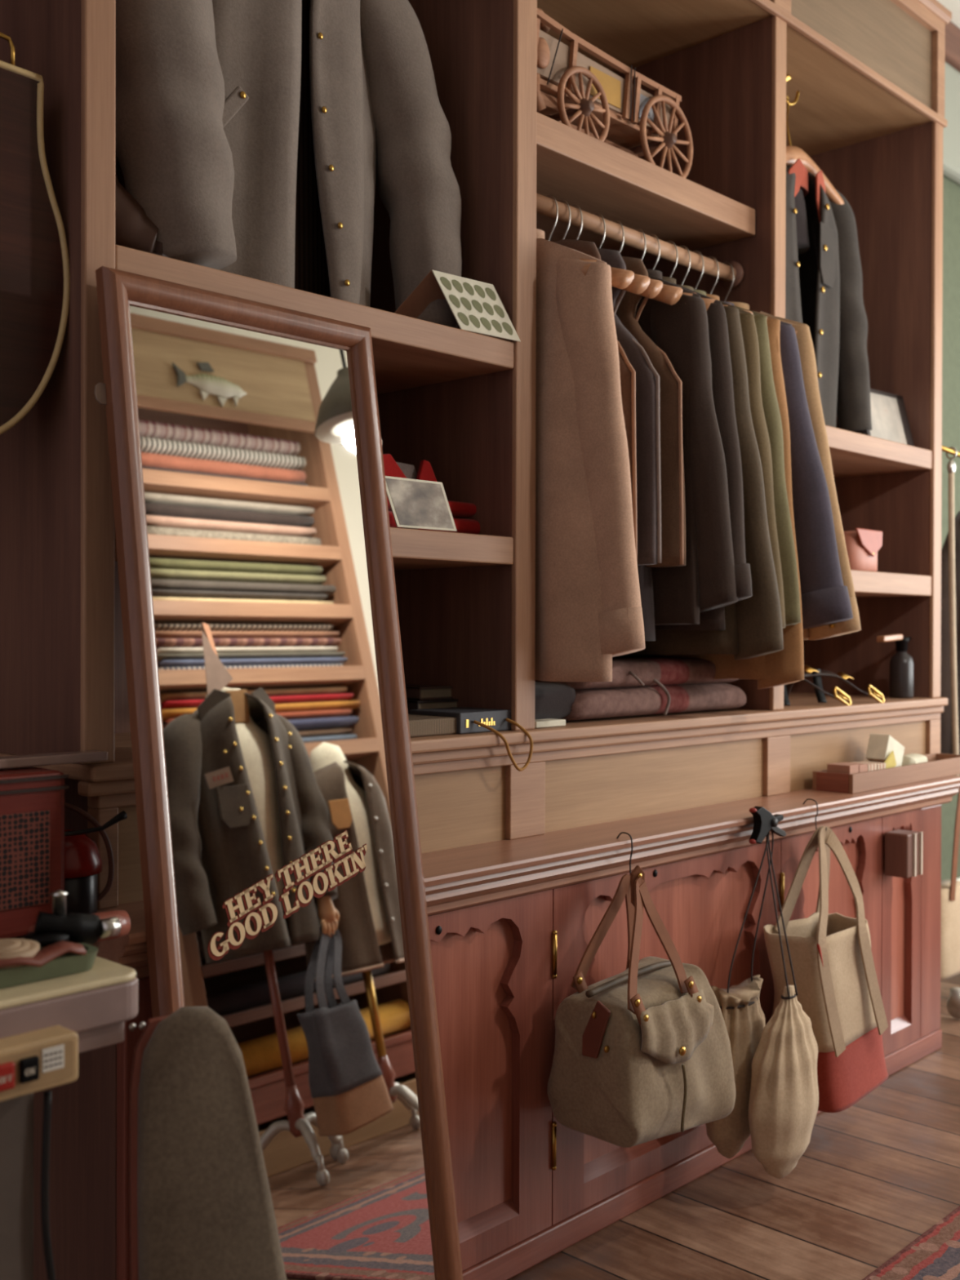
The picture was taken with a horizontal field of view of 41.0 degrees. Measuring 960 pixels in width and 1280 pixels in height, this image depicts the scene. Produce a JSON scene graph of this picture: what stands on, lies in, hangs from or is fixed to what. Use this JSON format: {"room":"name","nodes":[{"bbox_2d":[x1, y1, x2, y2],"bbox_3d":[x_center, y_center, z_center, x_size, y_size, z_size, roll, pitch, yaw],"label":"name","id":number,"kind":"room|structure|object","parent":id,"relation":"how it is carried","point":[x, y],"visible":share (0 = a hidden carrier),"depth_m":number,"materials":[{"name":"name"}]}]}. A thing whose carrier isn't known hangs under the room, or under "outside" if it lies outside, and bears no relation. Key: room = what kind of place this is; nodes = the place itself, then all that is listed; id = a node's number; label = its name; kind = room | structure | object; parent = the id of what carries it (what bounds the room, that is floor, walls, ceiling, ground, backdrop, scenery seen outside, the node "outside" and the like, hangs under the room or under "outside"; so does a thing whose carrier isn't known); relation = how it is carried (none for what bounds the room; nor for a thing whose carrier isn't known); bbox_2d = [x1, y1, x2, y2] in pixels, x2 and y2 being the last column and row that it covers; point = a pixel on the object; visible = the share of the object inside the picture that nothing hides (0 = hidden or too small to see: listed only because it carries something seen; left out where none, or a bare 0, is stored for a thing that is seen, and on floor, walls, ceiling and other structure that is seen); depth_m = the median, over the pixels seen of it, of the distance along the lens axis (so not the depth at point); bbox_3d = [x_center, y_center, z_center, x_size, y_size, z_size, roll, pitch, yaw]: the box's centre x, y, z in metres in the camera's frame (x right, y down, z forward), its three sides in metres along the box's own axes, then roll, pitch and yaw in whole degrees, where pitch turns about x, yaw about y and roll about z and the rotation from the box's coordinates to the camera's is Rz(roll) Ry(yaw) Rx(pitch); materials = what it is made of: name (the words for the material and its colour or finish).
{"room":"clothing shop","nodes":[
{"label":"clothing shop","id":0,"kind":"room"},
{"bbox_2d":[615,256,685,567],"bbox_3d":[0.237,-0.457,2.618,0.436,0.628,0.064,0,0,44],"label":"garment","id":1,"kind":"object","parent":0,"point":[672,464],"visible":0.3,"depth_m":2.48,"materials":[{"name":"brown fabric"}]},
{"bbox_2d":[508,973,959,1279],"bbox_3d":[0.875,1.081,1.619,3.100,0.030,7.800,0,0,44],"label":"floor","id":2,"kind":"structure","parent":0,"point":[874,1175],"depth_m":2.42,"materials":[{"name":"brown wood"}]},
{"bbox_2d":[0,955,137,1279],"bbox_3d":[-0.690,0.703,1.072,0.230,0.722,0.844,0,0,44],"label":"table","id":3,"kind":"object","parent":2,"relation":"on","point":[45,1024],"visible":0.9,"depth_m":1.25,"materials":[{"name":"beige laminate"}]},
{"bbox_2d":[0,1040,73,1097],"bbox_3d":[-0.471,0.400,1.141,0.001,0.036,0.238,0,0,44],"label":"switch plate","id":4,"kind":"object","parent":3,"relation":"attached to","point":[26,1066],"depth_m":1.20,"materials":[{"name":"beige plastic"}]},
{"bbox_2d":[0,937,98,988],"bbox_3d":[-0.570,0.323,1.215,0.118,0.036,0.418,0,0,44],"label":"tray","id":5,"kind":"object","parent":3,"relation":"on","point":[68,963],"depth_m":1.29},
{"bbox_2d":[23,889,120,946],"bbox_3d":[-0.437,0.295,1.363,0.051,0.062,0.095,0,0,44],"label":"tool","id":6,"kind":"object","parent":5,"relation":"on","point":[50,929],"visible":0.98,"depth_m":1.35,"materials":[{"name":"black plastic"}]},
{"bbox_2d":[44,1050,62,1068],"bbox_3d":[-0.403,0.396,1.211,0.001,0.013,0.018,0,0,44],"label":"print","id":7,"kind":"object","parent":3,"relation":"attached to","point":[53,1059],"depth_m":1.21},
{"bbox_2d":[128,1006,286,1279],"bbox_3d":[-0.257,0.723,1.342,0.211,0.683,0.076,0,0,-21],"label":"board","id":8,"kind":"object","parent":2,"relation":"on","point":[201,1207],"visible":1,"depth_m":1.32,"materials":[{"name":"grey fabric"}]},
{"bbox_2d":[93,266,462,1279],"bbox_3d":[-0.251,0.286,1.734,0.250,1.530,0.486,0,0,44],"label":"leaning mirror","id":9,"kind":"object","parent":2,"relation":"on","point":[284,895],"visible":1,"depth_m":1.75,"materials":[{"name":"brown wood"}]},
{"bbox_2d":[0,0,951,938],"bbox_3d":[-0.092,-0.334,2.391,0.550,2.785,3.580,0,0,44],"label":"shelving unit","id":10,"kind":"object","parent":2,"relation":"on","point":[868,75],"depth_m":2.42,"materials":[{"name":"brown wood"}]},
{"bbox_2d":[0,766,68,938],"bbox_3d":[-0.666,0.258,1.497,0.156,0.196,0.332,0,0,44],"label":"radio","id":11,"kind":"object","parent":10,"relation":"on","point":[32,798],"visible":0.83,"depth_m":1.54,"materials":[{"name":"red plastic"}]},
{"bbox_2d":[0,809,49,911],"bbox_3d":[-0.601,0.263,1.474,0.004,0.114,0.229,0,0,44],"label":"speaker grille","id":12,"kind":"object","parent":11,"relation":"attached to","point":[24,834],"depth_m":1.53,"materials":[{"name":"red fabric"}]},
{"bbox_2d":[0,32,70,435],"bbox_3d":[-0.723,-0.662,1.569,0.115,0.852,0.445,0,0,44],"label":"apron","id":13,"kind":"object","parent":10,"relation":"hanging from","point":[35,273],"visible":1,"depth_m":1.66,"materials":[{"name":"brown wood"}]},
{"bbox_2d":[115,173,168,257],"bbox_3d":[-0.523,-0.605,1.822,0.192,0.168,0.102,0,0,-21],"label":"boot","id":14,"kind":"object","parent":10,"relation":"on","point":[134,229],"visible":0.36,"depth_m":1.80,"materials":[{"name":"leather"}]},
{"bbox_2d":[115,0,462,328],"bbox_3d":[-0.331,-0.898,2.115,0.337,0.722,0.707,0,0,44],"label":"jacket","id":15,"kind":"object","parent":10,"relation":"on","point":[252,135],"visible":0.86,"depth_m":2.02,"materials":[{"name":"fabric"}]},
{"bbox_2d":[385,475,457,531],"bbox_3d":[-0.113,-0.225,2.137,0.045,0.083,0.174,0,0,41],"label":"photo card","id":16,"kind":"object","parent":10,"relation":"on","point":[415,504],"visible":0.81,"depth_m":2.12,"materials":[{"name":"grey paper"}]},
{"bbox_2d":[382,453,479,534],"bbox_3d":[-0.190,-0.256,2.341,0.270,0.140,0.462,0,0,44],"label":"shirt","id":17,"kind":"object","parent":10,"relation":"on","point":[460,511],"visible":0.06,"depth_m":2.30,"materials":[{"name":"red fabric"}]},
{"bbox_2d":[408,713,457,737],"bbox_3d":[-0.167,0.147,2.201,0.180,0.028,0.200,0,0,44],"label":"book","id":18,"kind":"object","parent":10,"relation":"on","point":[419,725],"visible":0.29,"depth_m":2.17,"materials":[{"name":"beige paper"}]},
{"bbox_2d":[406,698,458,714],"bbox_3d":[-0.105,0.135,2.450,0.185,0.050,0.215,0,0,44],"label":"book","id":19,"kind":"object","parent":18,"relation":"on","point":[442,703],"visible":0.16,"depth_m":2.34,"materials":[{"name":"black paper"}]},
{"bbox_2d":[404,684,453,700],"bbox_3d":[-0.103,0.097,2.455,0.160,0.024,0.185,0,0,44],"label":"book","id":20,"kind":"object","parent":19,"relation":"on","point":[413,691],"visible":0.33,"depth_m":2.36,"materials":[{"name":"black paper"}]},
{"bbox_2d":[394,270,520,342],"bbox_3d":[-0.053,-0.581,2.250,0.231,0.102,0.114,0,0,-39],"label":"card","id":21,"kind":"object","parent":10,"relation":"on","point":[476,306],"visible":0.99,"depth_m":2.23,"materials":[{"name":"beige paper"}]},
{"bbox_2d":[440,276,512,335],"bbox_3d":[-0.005,-0.581,2.233,0.147,0.085,0.023,0,0,-39],"label":"print","id":22,"kind":"object","parent":21,"relation":"attached to","point":[476,306],"depth_m":2.23,"materials":[{"name":"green paper"}]},
{"bbox_2d":[409,706,533,771],"bbox_3d":[-0.015,0.177,2.277,0.174,0.105,0.140,0,0,44],"label":"gift box","id":23,"kind":"object","parent":10,"relation":"on","point":[469,720],"visible":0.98,"depth_m":2.25,"materials":[{"name":"cardboard"}]},
{"bbox_2d":[466,717,494,727],"bbox_3d":[0.001,0.144,2.234,0.001,0.014,0.072,0,0,44],"label":"print","id":24,"kind":"object","parent":23,"relation":"on","point":[470,722],"depth_m":2.23,"materials":[{"name":"gold metal"}]},
{"bbox_2d":[534,718,565,728],"bbox_3d":[0.117,0.154,2.382,0.040,0.012,0.085,0,0,44],"label":"tag","id":25,"kind":"object","parent":10,"relation":"on","point":[548,722],"visible":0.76,"depth_m":2.37,"materials":[{"name":"white paper"}]},
{"bbox_2d":[580,258,596,275],"bbox_3d":[0.070,-0.759,2.442,0.036,0.220,0.404,0,0,-43],"label":"clothes hanger","id":26,"kind":"object","parent":10,"relation":"hanging from","point":[584,269],"visible":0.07,"depth_m":2.29,"materials":[{"name":"brown wood"}]},
{"bbox_2d":[534,228,645,681],"bbox_3d":[0.089,-0.354,2.440,0.511,0.859,0.124,0,0,44],"label":"coat","id":27,"kind":"object","parent":26,"relation":"hanging from","point":[588,611],"visible":0.56,"depth_m":2.30,"materials":[{"name":"brown fabric"}]},
{"bbox_2d":[553,239,637,564],"bbox_3d":[0.131,-0.455,2.507,0.436,0.631,0.073,0,0,44],"label":"waistcoat","id":28,"kind":"object","parent":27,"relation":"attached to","point":[628,374],"visible":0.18,"depth_m":2.36,"materials":[{"name":"brown fabric"}]},
{"bbox_2d":[546,195,634,288],"bbox_3d":[0.135,-0.759,2.509,0.039,0.220,0.404,0,0,-44],"label":"clothes hanger","id":29,"kind":"object","parent":10,"relation":"hanging from","point":[621,278],"visible":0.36,"depth_m":2.37,"materials":[{"name":"brown wood"}]},
{"bbox_2d":[558,200,649,294],"bbox_3d":[0.162,-0.759,2.537,0.404,0.220,0.038,0,0,42],"label":"clothes hanger","id":30,"kind":"object","parent":10,"relation":"hanging from","point":[639,283],"visible":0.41,"depth_m":2.41,"materials":[{"name":"brown wood"}]},
{"bbox_2d":[536,8,693,177],"bbox_3d":[0.213,-1.116,2.705,0.224,0.258,0.550,0,0,44],"label":"wagon","id":31,"kind":"object","parent":10,"relation":"on","point":[573,90],"visible":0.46,"depth_m":2.65,"materials":[{"name":"brown wood"}]},
{"bbox_2d":[570,204,662,298],"bbox_3d":[0.185,-0.759,2.561,0.404,0.220,0.036,0,0,40],"label":"clothes hanger","id":32,"kind":"object","parent":10,"relation":"hanging from","point":[655,286],"visible":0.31,"depth_m":2.44,"materials":[{"name":"brown wood"}]},
{"bbox_2d":[597,248,661,565],"bbox_3d":[0.184,-0.458,2.562,0.436,0.626,0.079,0,0,44],"label":"garment","id":33,"kind":"object","parent":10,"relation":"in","point":[647,379],"visible":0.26,"depth_m":2.42,"materials":[{"name":"grey fabric"}]},
{"bbox_2d":[593,213,682,305],"bbox_3d":[0.234,-0.759,2.611,0.403,0.220,0.038,0,0,42],"label":"clothes hanger","id":34,"kind":"object","parent":10,"relation":"hanging from","point":[669,295],"visible":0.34,"depth_m":2.49,"materials":[{"name":"brown wood"}]},
{"bbox_2d":[534,654,746,720],"bbox_3d":[0.257,0.097,2.731,0.344,0.124,0.771,0,0,44],"label":"folded blankets","id":35,"kind":"object","parent":10,"relation":"on","point":[640,685],"visible":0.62,"depth_m":2.62,"materials":[{"name":"fabric"}]},
{"bbox_2d":[637,564,655,640],"bbox_3d":[0.220,-0.270,2.602,0.300,0.543,0.132,0,0,44],"label":"dark pullover","id":36,"kind":"object","parent":10,"relation":"hanging from","point":[645,575],"visible":0.06,"depth_m":2.50,"materials":[{"name":"black fabric"}]},
{"bbox_2d":[612,220,695,303],"bbox_3d":[0.276,-0.760,2.656,0.402,0.220,0.039,0,0,45],"label":"clothes hanger","id":37,"kind":"object","parent":10,"relation":"hanging from","point":[618,221],"visible":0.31,"depth_m":2.64,"materials":[{"name":"silver wood"}]},
{"bbox_2d":[635,275,737,625],"bbox_3d":[0.298,-0.406,2.648,0.511,0.758,0.109,0,0,44],"label":"jacket","id":38,"kind":"object","parent":37,"relation":"hanging from","point":[707,580],"visible":0.27,"depth_m":2.50,"materials":[{"name":"grey fabric"}]},
{"bbox_2d":[634,228,715,310],"bbox_3d":[0.330,-0.760,2.712,0.036,0.220,0.404,0,0,-43],"label":"clothes hanger","id":39,"kind":"object","parent":10,"relation":"hanging from","point":[708,301],"visible":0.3,"depth_m":2.58,"materials":[{"name":"brown wood"}]},
{"bbox_2d":[646,269,752,631],"bbox_3d":[0.347,-0.402,2.690,0.530,0.766,0.101,0,0,44],"label":"jacket","id":40,"kind":"object","parent":39,"relation":"hanging from","point":[722,371],"visible":0.17,"depth_m":2.54,"materials":[{"name":"grey fabric"}]},
{"bbox_2d":[648,233,731,306],"bbox_3d":[0.367,-0.760,2.750,0.038,0.220,0.404,0,0,-44],"label":"clothes hanger","id":41,"kind":"object","parent":10,"relation":"hanging from","point":[651,234],"visible":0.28,"depth_m":2.73,"materials":[{"name":"silver wood"}]},
{"bbox_2d":[629,276,783,660],"bbox_3d":[0.392,-0.370,2.729,0.541,0.820,0.115,0,0,44],"label":"jacket","id":42,"kind":"object","parent":41,"relation":"hanging from","point":[753,624],"visible":0.16,"depth_m":2.58,"materials":[{"name":"green fabric"}]},
{"bbox_2d":[692,250,703,289],"bbox_3d":[0.478,-0.760,2.866,0.404,0.220,0.037,0,0,41],"label":"clothes hanger","id":43,"kind":"object","parent":10,"relation":"hanging from","point":[697,251],"visible":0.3,"depth_m":2.85,"materials":[{"name":"silver wood"}]},
{"bbox_2d":[622,293,804,688],"bbox_3d":[0.494,-0.335,2.854,0.509,0.880,0.084,0,0,44],"label":"jacket","id":44,"kind":"object","parent":43,"relation":"hanging from","point":[785,666],"visible":0.12,"depth_m":2.71,"materials":[{"name":"beige fabric"}]},
{"bbox_2d":[666,240,752,314],"bbox_3d":[0.412,-0.760,2.798,0.404,0.220,0.041,0,0,44],"label":"clothes hanger","id":45,"kind":"object","parent":10,"relation":"hanging from","point":[672,242],"visible":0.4,"depth_m":2.78,"materials":[{"name":"silver wood"}]},
{"bbox_2d":[679,284,785,628],"bbox_3d":[0.428,-0.387,2.785,0.509,0.775,0.092,0,0,44],"label":"jacket","id":46,"kind":"object","parent":45,"relation":"hanging from","point":[750,339],"visible":0.12,"depth_m":2.63,"materials":[{"name":"green fabric"}]},
{"bbox_2d":[707,256,719,294],"bbox_3d":[0.518,-0.760,2.908,0.402,0.220,0.039,0,0,44],"label":"clothes hanger","id":47,"kind":"object","parent":10,"relation":"hanging from","point":[713,257],"visible":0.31,"depth_m":2.90,"materials":[{"name":"silver wood"}]},
{"bbox_2d":[722,301,853,628],"bbox_3d":[0.564,-0.398,2.887,0.566,0.745,0.130,0,0,44],"label":"jacket","id":48,"kind":"object","parent":47,"relation":"hanging from","point":[825,599],"visible":0.1,"depth_m":2.73,"materials":[{"name":"blue fabric"}]},
{"bbox_2d":[679,245,767,318],"bbox_3d":[0.444,-0.760,2.831,0.404,0.220,0.036,0,0,41],"label":"clothes hanger","id":49,"kind":"object","parent":10,"relation":"hanging from","point":[684,246],"visible":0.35,"depth_m":2.82,"materials":[{"name":"silver wood"}]},
{"bbox_2d":[693,289,800,626],"bbox_3d":[0.465,-0.383,2.815,0.517,0.784,0.092,0,0,44],"label":"jacket","id":50,"kind":"object","parent":49,"relation":"hanging from","point":[770,402],"visible":0.06,"depth_m":2.66,"materials":[{"name":"green fabric"}]},
{"bbox_2d":[719,261,743,288],"bbox_3d":[0.584,-0.847,2.976,0.060,0.060,0.014,0,0,44],"label":"socket","id":51,"kind":"object","parent":10,"relation":"attached to","point":[738,266],"depth_m":2.96,"materials":[{"name":"brown wood"}]},
{"bbox_2d":[722,262,797,333],"bbox_3d":[0.562,-0.760,2.954,0.037,0.220,0.403,0,0,-43],"label":"clothes hanger","id":52,"kind":"object","parent":10,"relation":"hanging from","point":[727,263],"visible":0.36,"depth_m":2.94,"materials":[{"name":"silver wood"}]},
{"bbox_2d":[729,302,861,639],"bbox_3d":[0.604,-0.390,2.939,0.555,0.781,0.118,0,0,44],"label":"jacket","id":53,"kind":"object","parent":52,"relation":"hanging from","point":[806,348],"visible":0.11,"depth_m":2.79,"materials":[{"name":"brown fabric"}]},
{"bbox_2d":[786,74,799,106],"bbox_3d":[0.767,-1.382,3.234,0.082,0.070,0.040,0,0,-40],"label":"coat hook","id":54,"kind":"object","parent":10,"relation":"attached to","point":[788,76],"visible":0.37,"depth_m":3.23,"materials":[{"name":"gold metal"}]},
{"bbox_2d":[786,95,844,204],"bbox_3d":[0.788,-1.250,3.221,0.067,0.254,0.452,0,0,44],"label":"clothes hanger","id":55,"kind":"object","parent":54,"relation":"hanging from","point":[793,153],"visible":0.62,"depth_m":3.23,"materials":[{"name":"brown wood"}]},
{"bbox_2d":[785,158,871,433],"bbox_3d":[0.787,-0.865,3.266,0.202,0.673,0.584,0,0,44],"label":"jacket","id":56,"kind":"object","parent":55,"relation":"hanging from","point":[824,279],"visible":0.43,"depth_m":3.32,"materials":[{"name":"black fabric"}]},
{"bbox_2d":[783,665,851,705],"bbox_3d":[0.779,0.111,3.106,0.279,0.110,0.076,0,0,-6],"label":"leather strap","id":57,"kind":"object","parent":10,"relation":"on","point":[808,669],"visible":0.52,"depth_m":3.11,"materials":[{"name":"black leather"}]},
{"bbox_2d":[785,668,884,702],"bbox_3d":[0.900,0.119,3.232,0.279,0.093,0.076,0,0,-6],"label":"leather strap","id":58,"kind":"object","parent":10,"relation":"on","point":[816,677],"visible":0.82,"depth_m":3.23,"materials":[{"name":"black leather"}]},
{"bbox_2d":[843,528,882,571],"bbox_3d":[0.991,-0.233,3.369,0.090,0.112,0.150,0,0,44],"label":"pouch","id":59,"kind":"object","parent":10,"relation":"on","point":[863,545],"visible":0.8,"depth_m":3.32,"materials":[{"name":"pink leather"}]},
{"bbox_2d":[862,388,914,446],"bbox_3d":[1.086,-0.599,3.483,0.249,0.158,0.087,0,0,-42],"label":"picture frame","id":60,"kind":"object","parent":10,"relation":"on","point":[889,418],"visible":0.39,"depth_m":3.49,"materials":[{"name":"white paper"}]},
{"bbox_2d":[869,391,906,444],"bbox_3d":[1.089,-0.600,3.469,0.206,0.140,0.048,0,0,-42],"label":"print","id":61,"kind":"object","parent":60,"relation":"attached to","point":[888,414],"depth_m":3.49},
{"bbox_2d":[876,634,914,697],"bbox_3d":[1.119,0.071,3.469,0.064,0.174,0.190,0,0,44],"label":"bottle","id":62,"kind":"object","parent":10,"relation":"on","point":[901,665],"visible":1,"depth_m":3.48,"materials":[{"name":"plastic"}]},
{"bbox_2d":[33,775,959,1279],"bbox_3d":[0.204,0.706,2.636,0.620,0.705,2.430,0,0,44],"label":"base cabinet","id":63,"kind":"object","parent":2,"relation":"on","point":[512,923],"visible":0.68,"depth_m":2.20,"materials":[{"name":"brown wood"}]},
{"bbox_2d":[89,775,959,978],"bbox_3d":[0.199,0.389,2.641,0.602,0.071,2.430,0,0,44],"label":"countertop","id":64,"kind":"structure","parent":63,"relation":"on","point":[455,878],"depth_m":2.31,"materials":[{"name":"brown wood"}]},
{"bbox_2d":[27,910,130,942],"bbox_3d":[-0.466,0.339,1.494,0.034,0.034,0.115,0,0,44],"label":"spool","id":65,"kind":"object","parent":64,"relation":"on","point":[123,917],"visible":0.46,"depth_m":1.52,"materials":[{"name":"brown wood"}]},
{"bbox_2d":[64,829,102,915],"bbox_3d":[-0.535,0.301,1.661,0.088,0.110,0.088,0,0,44],"label":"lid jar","id":66,"kind":"object","parent":64,"relation":"on","point":[82,857],"visible":0.5,"depth_m":1.64,"materials":[{"name":"plastic"}]},
{"bbox_2d":[64,810,127,836],"bbox_3d":[-0.503,0.234,1.632,0.114,0.025,0.012,0,0,-43],"label":"bit","id":67,"kind":"object","parent":66,"relation":"on","point":[122,815],"visible":0.77,"depth_m":1.65,"materials":[{"name":"metal"}]},
{"bbox_2d":[64,802,114,902],"bbox_3d":[-0.537,0.276,1.688,0.115,0.156,0.051,0,0,4],"label":"cable","id":68,"kind":"object","parent":64,"relation":"on","point":[109,851],"visible":0.38,"depth_m":1.68,"materials":[{"name":"rubber"}]},
{"bbox_2d":[812,752,959,793],"bbox_3d":[1.046,0.330,3.216,0.103,0.044,0.656,0,0,44],"label":"wooden tray","id":69,"kind":"object","parent":64,"relation":"on","point":[937,765],"visible":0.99,"depth_m":3.08,"materials":[{"name":"brown wood"}]},
{"bbox_2d":[826,762,858,773],"bbox_3d":[0.850,0.318,3.004,0.058,0.054,0.043,0,0,44],"label":"packet","id":70,"kind":"object","parent":69,"relation":"in","point":[837,767],"visible":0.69,"depth_m":2.99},
{"bbox_2d":[840,762,867,773],"bbox_3d":[0.882,0.318,3.038,0.058,0.052,0.043,0,0,44],"label":"packet","id":71,"kind":"object","parent":69,"relation":"in","point":[863,767],"visible":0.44,"depth_m":3.02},
{"bbox_2d":[852,761,876,771],"bbox_3d":[0.914,0.319,3.071,0.058,0.050,0.043,0,0,44],"label":"packet","id":72,"kind":"object","parent":69,"relation":"in","point":[871,766],"visible":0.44,"depth_m":3.05,"materials":[{"name":"beige paper"}]},
{"bbox_2d":[860,760,885,769],"bbox_3d":[0.946,0.320,3.104,0.058,0.048,0.043,0,0,44],"label":"packet","id":73,"kind":"object","parent":69,"relation":"in","point":[879,765],"visible":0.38,"depth_m":3.09,"materials":[{"name":"paper"}]},
{"bbox_2d":[865,733,904,767],"bbox_3d":[1.008,0.280,3.188,0.052,0.094,0.106,0,0,44],"label":"carton","id":74,"kind":"object","parent":69,"relation":"on","point":[880,747],"visible":0.76,"depth_m":3.16,"materials":[{"name":"white cardboard"}]},
{"bbox_2d":[884,750,896,768],"bbox_3d":[1.004,0.302,3.136,0.003,0.064,0.060,0,0,44],"label":"ticket","id":75,"kind":"object","parent":69,"relation":"on","point":[891,762],"visible":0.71,"depth_m":3.14,"materials":[{"name":"paper"}]},
{"bbox_2d":[901,753,927,765],"bbox_3d":[1.095,0.317,3.262,0.055,0.052,0.090,0,0,44],"label":"bundle","id":76,"kind":"object","parent":69,"relation":"in","point":[910,758],"visible":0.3,"depth_m":3.24,"materials":[{"name":"white fabric"}]},
{"bbox_2d":[616,831,632,875],"bbox_3d":[0.263,0.393,2.279,0.059,0.102,0.007,0,0,38],"label":"wire hook","id":77,"kind":"object","parent":63,"relation":"attached to","point":[620,833],"visible":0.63,"depth_m":2.27,"materials":[{"name":"metal"}]},
{"bbox_2d":[546,865,735,1147],"bbox_3d":[0.285,0.623,2.208,0.211,0.456,0.319,0,0,44],"label":"duffel bag","id":78,"kind":"object","parent":77,"relation":"hanging from","point":[642,1054],"visible":1,"depth_m":2.13,"materials":[{"name":"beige fabric"}]},
{"bbox_2d":[748,805,786,844],"bbox_3d":[0.580,0.369,2.583,0.024,0.073,0.126,0,0,44],"label":"clamp","id":79,"kind":"object","parent":63,"relation":"attached to","point":[765,821],"visible":1,"depth_m":2.56,"materials":[{"name":"black plastic"}]},
{"bbox_2d":[705,831,773,1158],"bbox_3d":[0.519,0.681,2.505,0.094,0.628,0.255,0,0,44],"label":"drawstring bag","id":80,"kind":"object","parent":79,"relation":"hanging from","point":[743,1015],"visible":0.56,"depth_m":2.44,"materials":[{"name":"grey fabric"}]},
{"bbox_2d":[748,834,818,1178],"bbox_3d":[0.592,0.691,2.467,0.119,0.649,0.256,0,0,21],"label":"drawstring bag","id":81,"kind":"object","parent":79,"relation":"hanging from","point":[784,1103],"visible":1,"depth_m":2.39,"materials":[{"name":"fabric"}]},
{"bbox_2d":[803,798,826,831],"bbox_3d":[0.715,0.382,2.749,0.059,0.082,0.007,0,0,38],"label":"wire hook","id":82,"kind":"object","parent":63,"relation":"attached to","point":[806,800],"visible":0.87,"depth_m":2.74,"materials":[{"name":"metal"}]},
{"bbox_2d":[763,826,888,1112],"bbox_3d":[0.730,0.682,2.705,0.188,0.570,0.361,0,0,44],"label":"tote bag","id":83,"kind":"object","parent":82,"relation":"hanging from","point":[835,975],"visible":0.83,"depth_m":2.64,"materials":[{"name":"fabric"}]},
{"bbox_2d":[862,1205,959,1279],"bbox_3d":[1.833,1.058,2.668,0.970,0.008,3.160,0,0,44],"label":"rug","id":84,"kind":"object","parent":2,"relation":"on","point":[935,1255],"visible":1,"depth_m":2.18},
{"bbox_2d":[942,445,959,457],"bbox_3d":[1.517,0.242,4.029,0.520,1.589,1.032,0,0,44],"label":"rack","id":85,"kind":"object","parent":2,"relation":"on","point":[944,449],"visible":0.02,"depth_m":3.68,"materials":[{"name":"gold metal"}]},
{"bbox_2d":[940,511,959,755],"bbox_3d":[1.502,-0.069,3.967,0.120,0.953,0.440,0,0,44],"label":"coat","id":86,"kind":"object","parent":85,"relation":"hanging from","point":[946,738],"visible":0.44,"depth_m":3.82,"materials":[{"name":"grey fabric"}]},
{"bbox_2d":[940,788,959,979],"bbox_3d":[1.387,0.220,3.791,0.082,1.522,0.245,0,0,44],"label":"shoulder bag","id":87,"kind":"object","parent":85,"relation":"hanging from","point":[950,889],"visible":0.69,"depth_m":3.73,"materials":[{"name":"beige leather"}]},
{"bbox_2d":[945,446,959,788],"bbox_3d":[1.376,-0.061,3.735,0.033,0.996,0.094,0,0,29],"label":"pole","id":88,"kind":"object","parent":85,"relation":"hanging from","point":[951,466],"visible":0.88,"depth_m":3.71,"materials":[{"name":"metal"}]},
{"bbox_2d":[946,986,959,1019],"bbox_3d":[1.330,1.014,3.566,0.068,0.084,0.044,0,0,44],"label":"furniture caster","id":89,"kind":"object","parent":2,"relation":"on","point":[953,1002],"visible":1,"depth_m":3.56,"materials":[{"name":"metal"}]},
{"bbox_2d":[950,986,959,1008],"bbox_3d":[1.330,0.994,3.566,0.044,0.045,0.044,0,0,44],"label":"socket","id":90,"kind":"object","parent":89,"relation":"attached to","point":[955,991],"depth_m":3.55,"materials":[{"name":"metal"}]},
{"bbox_2d":[937,0,959,28],"bbox_3d":[0.862,-2.215,1.623,3.160,0.060,7.800,0,0,44],"label":"ceiling","id":91,"kind":"structure","parent":0,"point":[953,6],"depth_m":4.46,"materials":[{"name":"white paint"}]},
{"bbox_2d":[941,175,959,880],"bbox_3d":[-0.261,-0.553,2.705,0.060,3.280,7.800,0,0,44],"label":"wall","id":92,"kind":"structure","parent":0,"point":[951,189],"depth_m":4.74,"materials":[{"name":"green paint"}]},
{"bbox_2d":[942,62,959,185],"bbox_3d":[1.715,-1.878,4.666,0.060,0.380,2.130,0,0,44],"label":"trim","id":93,"kind":"structure","parent":92,"relation":"attached to","point":[951,134],"depth_m":4.61,"materials":[{"name":"grey paint"}]},
{"bbox_2d":[944,21,959,71],"bbox_3d":[-0.223,-2.128,2.630,0.080,0.130,7.750,0,0,44],"label":"trim","id":94,"kind":"structure","parent":92,"relation":"attached to","point":[952,35],"depth_m":4.56,"materials":[{"name":"brown wood"}]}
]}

